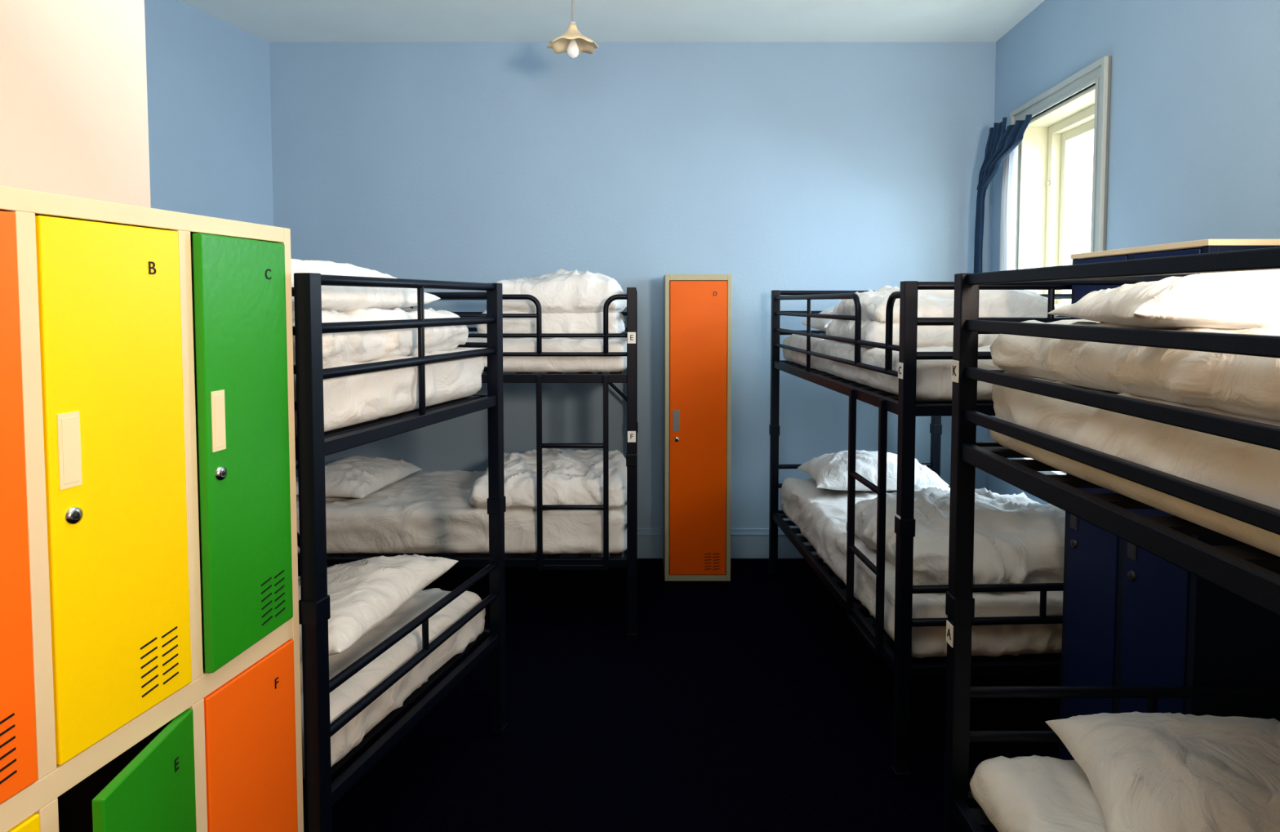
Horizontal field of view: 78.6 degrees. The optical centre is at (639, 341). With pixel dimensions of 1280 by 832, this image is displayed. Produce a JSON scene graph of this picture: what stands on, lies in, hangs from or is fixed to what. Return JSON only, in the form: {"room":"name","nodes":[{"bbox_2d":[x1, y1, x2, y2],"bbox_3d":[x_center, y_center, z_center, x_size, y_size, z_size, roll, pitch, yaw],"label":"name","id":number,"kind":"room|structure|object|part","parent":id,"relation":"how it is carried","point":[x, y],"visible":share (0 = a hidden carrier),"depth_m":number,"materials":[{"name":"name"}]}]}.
{"room":"dormitory","nodes":[
{"label":"dormitory","id":0,"kind":"room"},
{"bbox_2d":[0,0,151,208],"bbox_3d":[-2.212,-0.005,0.344,1.975,3.235,3.888,0,3,0],"label":"wall","id":1,"kind":"structure","parent":0,"point":[73,101],"depth_m":1.75,"materials":[{"name":"beige paint"}]},
{"bbox_2d":[144,0,273,226],"bbox_3d":[-2.686,-0.171,3.619,0.150,3.235,2.708,1,3,14],"label":"wall","id":2,"kind":"structure","parent":0,"point":[209,98],"depth_m":4.36,"materials":[{"name":"blue paint"}]},
{"bbox_2d":[179,0,1044,41],"bbox_3d":[-0.400,-1.736,1.564,6.000,0.100,6.900,0,3,0],"label":"ceiling","id":3,"kind":"structure","parent":0,"point":[270,20],"depth_m":4.46,"materials":[{"name":"paint"}]},
{"bbox_2d":[546,0,598,57],"bbox_3d":[-0.324,-1.583,3.765,0.238,0.429,0.238,1,3,23],"label":"pendant lamp","id":4,"kind":"object","parent":3,"relation":"hanging from","point":[572,42],"visible":1,"depth_m":3.76,"materials":[{"name":"beige"}]},
{"bbox_3d":[-0.324,-1.472,3.770,0.238,0.112,0.238,1,3,22],"label":"lamp shade","id":5,"kind":"part","parent":4,"relation":"part of","materials":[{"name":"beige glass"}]},
{"bbox_3d":[-0.324,-1.657,3.761,0.100,0.280,0.100,0,3,0],"label":"cord","id":6,"kind":"part","parent":4,"relation":"part of","materials":[{"name":"grey plastic"}]},
{"bbox_3d":[-0.324,-1.416,3.773,0.060,0.094,0.060,0,3,0],"label":"bulb","id":7,"kind":"part","parent":4,"relation":"part of","materials":[{"name":"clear glass"}]},
{"bbox_2d":[269,41,995,528],"bbox_3d":[-0.045,-0.240,4.989,4.490,3.235,0.150,0,3,0],"label":"wall","id":8,"kind":"structure","parent":0,"point":[781,166],"depth_m":4.88,"materials":[{"name":"blue paint"}]},
{"bbox_2d":[297,528,818,558],"bbox_3d":[-0.045,1.285,4.980,4.486,0.190,0.022,0,3,0],"label":"baseboard","id":9,"kind":"structure","parent":8,"relation":"attached to","point":[745,543],"depth_m":4.97,"materials":[{"name":"blue paint"}]},
{"bbox_2d":[297,558,1061,831],"bbox_3d":[-0.400,1.594,1.733,6.000,0.100,6.900,0,3,0],"label":"floor","id":10,"kind":"structure","parent":0,"point":[752,701],"depth_m":3.02,"materials":[{"name":"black carpet"}]},
{"bbox_2d":[0,185,303,831],"bbox_3d":[-1.097,0.663,1.286,0.439,1.805,1.326,1,3,11],"label":"lockers","id":11,"kind":"object","parent":10,"relation":"on","point":[150,662],"visible":1,"depth_m":1.45,"materials":[{"name":"multicoloured"}]},
{"bbox_3d":[-0.990,0.256,1.079,0.020,0.895,0.289,1,3,11],"label":"panel","id":12,"kind":"part","parent":11,"relation":"part of","materials":[{"name":"orange metal"}]},
{"bbox_3d":[-0.990,1.147,1.124,0.020,0.780,0.289,1,3,11],"label":"panel","id":13,"kind":"part","parent":11,"relation":"part of","materials":[{"name":"yellow metal"}]},
{"bbox_3d":[-0.939,0.178,1.288,0.004,0.124,0.040,1,3,11],"label":"handle","id":14,"kind":"part","parent":11,"relation":"part of","materials":[{"name":"beige plastic"}]},
{"bbox_3d":[-0.930,0.240,1.400,0.020,0.895,0.289,1,3,11],"label":"panel","id":15,"kind":"part","parent":11,"relation":"part of","materials":[{"name":"yellow metal"}]},
{"bbox_3d":[-0.895,1.131,1.441,0.020,0.780,0.289,0,3,-3],"label":"panel","id":16,"kind":"part","parent":11,"relation":"part of","materials":[{"name":"green metal"}]},
{"bbox_3d":[-0.866,0.162,1.607,0.004,0.124,0.040,0,3,8],"label":"handle","id":17,"kind":"part","parent":11,"relation":"part of","materials":[{"name":"beige plastic"}]},
{"bbox_3d":[-0.863,0.224,1.720,0.020,0.895,0.289,0,3,8],"label":"panel","id":18,"kind":"part","parent":11,"relation":"part of","materials":[{"name":"green metal"}]},
{"bbox_3d":[-0.871,1.114,1.766,0.020,0.780,0.289,1,3,11],"label":"panel","id":19,"kind":"part","parent":11,"relation":"part of","materials":[{"name":"orange metal"}]},
{"bbox_2d":[291,272,506,831],"bbox_3d":[-1.637,0.644,2.696,2.053,1.700,1.090,1,3,15],"label":"bunk bed","id":20,"kind":"object","parent":10,"relation":"on","point":[348,696],"visible":0.34,"depth_m":2.26,"materials":[{"name":"black metal"}]},
{"bbox_2d":[297,553,458,659],"bbox_3d":[-0.968,0.829,2.499,0.491,0.198,0.762,1,3,11],"label":"pillow","id":21,"kind":"object","parent":20,"relation":"on","point":[363,594],"visible":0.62,"depth_m":2.43,"materials":[{"name":"fabric"}]},
{"bbox_2d":[292,306,466,364],"bbox_3d":[-1.153,-0.042,2.511,0.939,0.183,0.953,1,3,15],"label":"duvet","id":22,"kind":"object","parent":20,"relation":"on","point":[353,346],"visible":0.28,"depth_m":2.34,"materials":[{"name":"fabric"}]},
{"bbox_2d":[290,255,440,311],"bbox_3d":[-1.036,-0.168,2.389,0.500,0.186,0.801,1,3,15],"label":"pillow","id":23,"kind":"object","parent":22,"relation":"on","point":[333,297],"visible":0.23,"depth_m":2.33,"materials":[{"name":"fabric"}]},
{"bbox_3d":[-1.639,0.109,2.665,1.994,0.201,1.025,1,3,15],"label":"mattress","id":24,"kind":"part","parent":20,"relation":"part of","materials":[{"name":"fabric"}]},
{"bbox_3d":[-1.631,1.011,2.709,1.975,0.194,1.021,1,3,15],"label":"mattress","id":25,"kind":"part","parent":20,"relation":"part of","materials":[{"name":"fabric"}]},
{"bbox_2d":[295,287,637,637],"bbox_3d":[-1.040,0.565,4.272,2.053,1.700,1.036,0,3,0],"label":"bunk bed","id":26,"kind":"object","parent":10,"relation":"on","point":[429,513],"visible":0.51,"depth_m":3.82,"materials":[{"name":"black"}]},
{"bbox_2d":[296,455,422,497],"bbox_3d":[-1.540,0.717,4.242,0.450,0.165,0.681,1,3,10],"label":"pillow","id":27,"kind":"object","parent":26,"relation":"on","point":[361,476],"visible":0.8,"depth_m":4.08,"materials":[{"name":"fabric"}]},
{"bbox_3d":[-1.031,0.902,4.292,1.984,0.253,0.972,0,3,0],"label":"mattress","id":28,"kind":"part","parent":26,"relation":"part of","materials":[{"name":"fabric"}]},
{"bbox_3d":[-1.038,0.037,4.251,1.996,0.183,0.965,0,3,0],"label":"mattress","id":29,"kind":"part","parent":26,"relation":"part of","materials":[{"name":"fabric"}]},
{"bbox_2d":[468,448,626,508],"bbox_3d":[-0.448,0.697,4.244,0.858,0.220,0.910,0,3,0],"label":"duvet","id":30,"kind":"object","parent":26,"relation":"on","point":[570,476],"visible":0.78,"depth_m":3.87,"materials":[{"name":"fabric"}]},
{"bbox_2d":[475,267,626,339],"bbox_3d":[-0.458,-0.214,4.255,0.800,0.381,0.829,0,3,0],"label":"duvet","id":31,"kind":"object","parent":26,"relation":"on","point":[571,301],"visible":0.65,"depth_m":3.87,"materials":[{"name":"fabric"}]},
{"bbox_2d":[662,274,732,581],"bbox_3d":[0.337,0.497,4.715,0.384,1.790,0.392,0,3,0],"label":"locker","id":32,"kind":"object","parent":10,"relation":"on","point":[697,313],"visible":1,"depth_m":4.53,"materials":[{"name":"orange metal"}]},
{"bbox_3d":[0.209,0.455,4.523,0.040,0.124,0.004,0,3,0],"label":"handle","id":33,"kind":"part","parent":32,"relation":"part of","materials":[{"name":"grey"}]},
{"bbox_2d":[768,280,1071,778],"bbox_3d":[1.338,0.595,3.680,1.037,1.700,2.053,0,3,-3],"label":"bunk bed","id":34,"kind":"object","parent":10,"relation":"on","point":[1012,621],"visible":0.52,"depth_m":2.76,"materials":[{"name":"black metal"}]},
{"bbox_2d":[801,304,837,331],"bbox_3d":[1.270,-0.128,4.242,0.682,0.193,0.460,0,3,-3],"label":"pillow","id":35,"kind":"object","parent":34,"relation":"on","point":[818,323],"visible":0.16,"depth_m":4.24,"materials":[{"name":"fabric"}]},
{"bbox_2d":[797,449,949,491],"bbox_3d":[1.276,0.708,4.355,0.705,0.211,0.480,0,3,-1],"label":"pillow","id":36,"kind":"object","parent":34,"relation":"on","point":[830,471],"visible":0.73,"depth_m":4.17,"materials":[{"name":"fabric"}]},
{"bbox_3d":[1.338,0.064,3.656,0.957,0.190,1.985,0,3,-3],"label":"mattress","id":37,"kind":"part","parent":34,"relation":"part of","materials":[{"name":"fabric"}]},
{"bbox_3d":[1.337,0.941,3.699,0.969,0.234,1.998,0,3,-3],"label":"mattress","id":38,"kind":"part","parent":34,"relation":"part of","materials":[{"name":"fabric"}]},
{"bbox_2d":[823,286,1058,348],"bbox_3d":[1.323,-0.122,3.493,0.863,0.271,0.778,0,3,-3],"label":"duvet","id":39,"kind":"object","parent":34,"relation":"on","point":[931,303],"visible":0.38,"depth_m":3.18,"materials":[{"name":"fabric"}]},
{"bbox_2d":[844,486,1065,585],"bbox_3d":[1.373,0.754,3.177,0.901,0.257,0.864,0,3,-3],"label":"duvet","id":40,"kind":"object","parent":34,"relation":"on","point":[1019,539],"visible":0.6,"depth_m":2.87,"materials":[{"name":"fabric"}]},
{"bbox_2d":[942,246,1279,831],"bbox_3d":[1.290,0.733,0.958,1.033,1.700,2.053,0,3,0],"label":"bunk bed","id":41,"kind":"object","parent":10,"relation":"on","point":[1217,472],"visible":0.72,"depth_m":1.48,"materials":[{"name":"black metal"}]},
{"bbox_3d":[1.290,1.117,0.983,0.961,0.158,1.984,0,3,0],"label":"mattress","id":42,"kind":"part","parent":41,"relation":"part of","materials":[{"name":"fabric"}]},
{"bbox_2d":[988,319,1279,421],"bbox_3d":[1.290,0.050,0.917,0.957,0.150,1.975,0,3,0],"label":"duvet","id":43,"kind":"object","parent":41,"relation":"on","point":[1248,384],"visible":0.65,"depth_m":1.29,"materials":[{"name":"fabric"}]},
{"bbox_2d":[1047,269,1279,333],"bbox_3d":[1.160,-0.073,1.368,0.703,0.124,0.460,1,3,12],"label":"pillow","id":44,"kind":"object","parent":43,"relation":"on","point":[1239,300],"visible":0.87,"depth_m":1.24,"materials":[{"name":"fabric"}]},
{"bbox_3d":[1.289,0.196,0.919,0.972,0.203,1.980,0,3,0],"label":"mattress","id":45,"kind":"part","parent":41,"relation":"part of","materials":[{"name":"fabric"}]},
{"bbox_2d":[1045,711,1279,831],"bbox_3d":[1.301,0.923,1.609,0.742,0.210,0.500,1,3,15],"label":"pillow","id":46,"kind":"object","parent":41,"relation":"on","point":[1146,771],"visible":1,"depth_m":1.58,"materials":[{"name":"fabric"}]},
{"bbox_2d":[1058,239,1279,757],"bbox_3d":[1.606,0.621,2.305,0.396,1.787,0.626,0,3,0],"label":"lockers","id":47,"kind":"object","parent":10,"relation":"on","point":[1132,616],"visible":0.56,"depth_m":2.16,"materials":[{"name":"blue"}]},
{"bbox_3d":[1.414,0.548,2.547,0.004,0.124,0.040,0,3,0],"label":"handle","id":48,"kind":"part","parent":47,"relation":"part of","materials":[{"name":"grey metal"}]},
{"bbox_3d":[1.426,0.605,2.455,0.020,1.728,0.262,0,3,0],"label":"panel","id":49,"kind":"part","parent":47,"relation":"part of","materials":[{"name":"blue metal"}]},
{"bbox_3d":[1.414,0.563,2.247,0.004,0.124,0.040,0,3,0],"label":"handle","id":50,"kind":"part","parent":47,"relation":"part of","materials":[{"name":"grey metal"}]},
{"bbox_3d":[1.426,0.620,2.155,0.020,1.728,0.262,0,3,0],"label":"panel","id":51,"kind":"part","parent":47,"relation":"part of","materials":[{"name":"blue metal"}]},
{"bbox_2d":[986,0,1279,506],"bbox_3d":[2.146,-0.075,1.722,0.321,3.235,6.685,0,3,4],"label":"wall","id":52,"kind":"structure","parent":0,"point":[1194,143],"depth_m":3.06,"materials":[{"name":"blue paint"}]},
{"bbox_2d":[973,114,1031,426],"bbox_3d":[2.043,-0.376,4.454,0.093,1.785,0.646,0,3,4],"label":"curtain","id":53,"kind":"object","parent":52,"relation":"hanging from","point":[1001,142],"visible":0.75,"depth_m":4.54,"materials":[{"name":"blue fabric"}]},
{"bbox_2d":[1000,146,1017,271],"bbox_3d":[2.118,-0.317,4.477,0.026,1.742,0.322,0,3,4],"label":"curtain","id":54,"kind":"object","parent":52,"relation":"hanging from","point":[1007,225],"visible":0.42,"depth_m":4.49,"materials":[{"name":"fabric"}]},
{"bbox_2d":[1009,55,1111,474],"bbox_3d":[2.268,-0.316,4.058,0.370,1.980,1.130,0,3,4],"label":"window","id":55,"kind":"structure","parent":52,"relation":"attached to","point":[1046,230],"depth_m":4.37,"materials":[{"name":"grey paint"}]}
]}

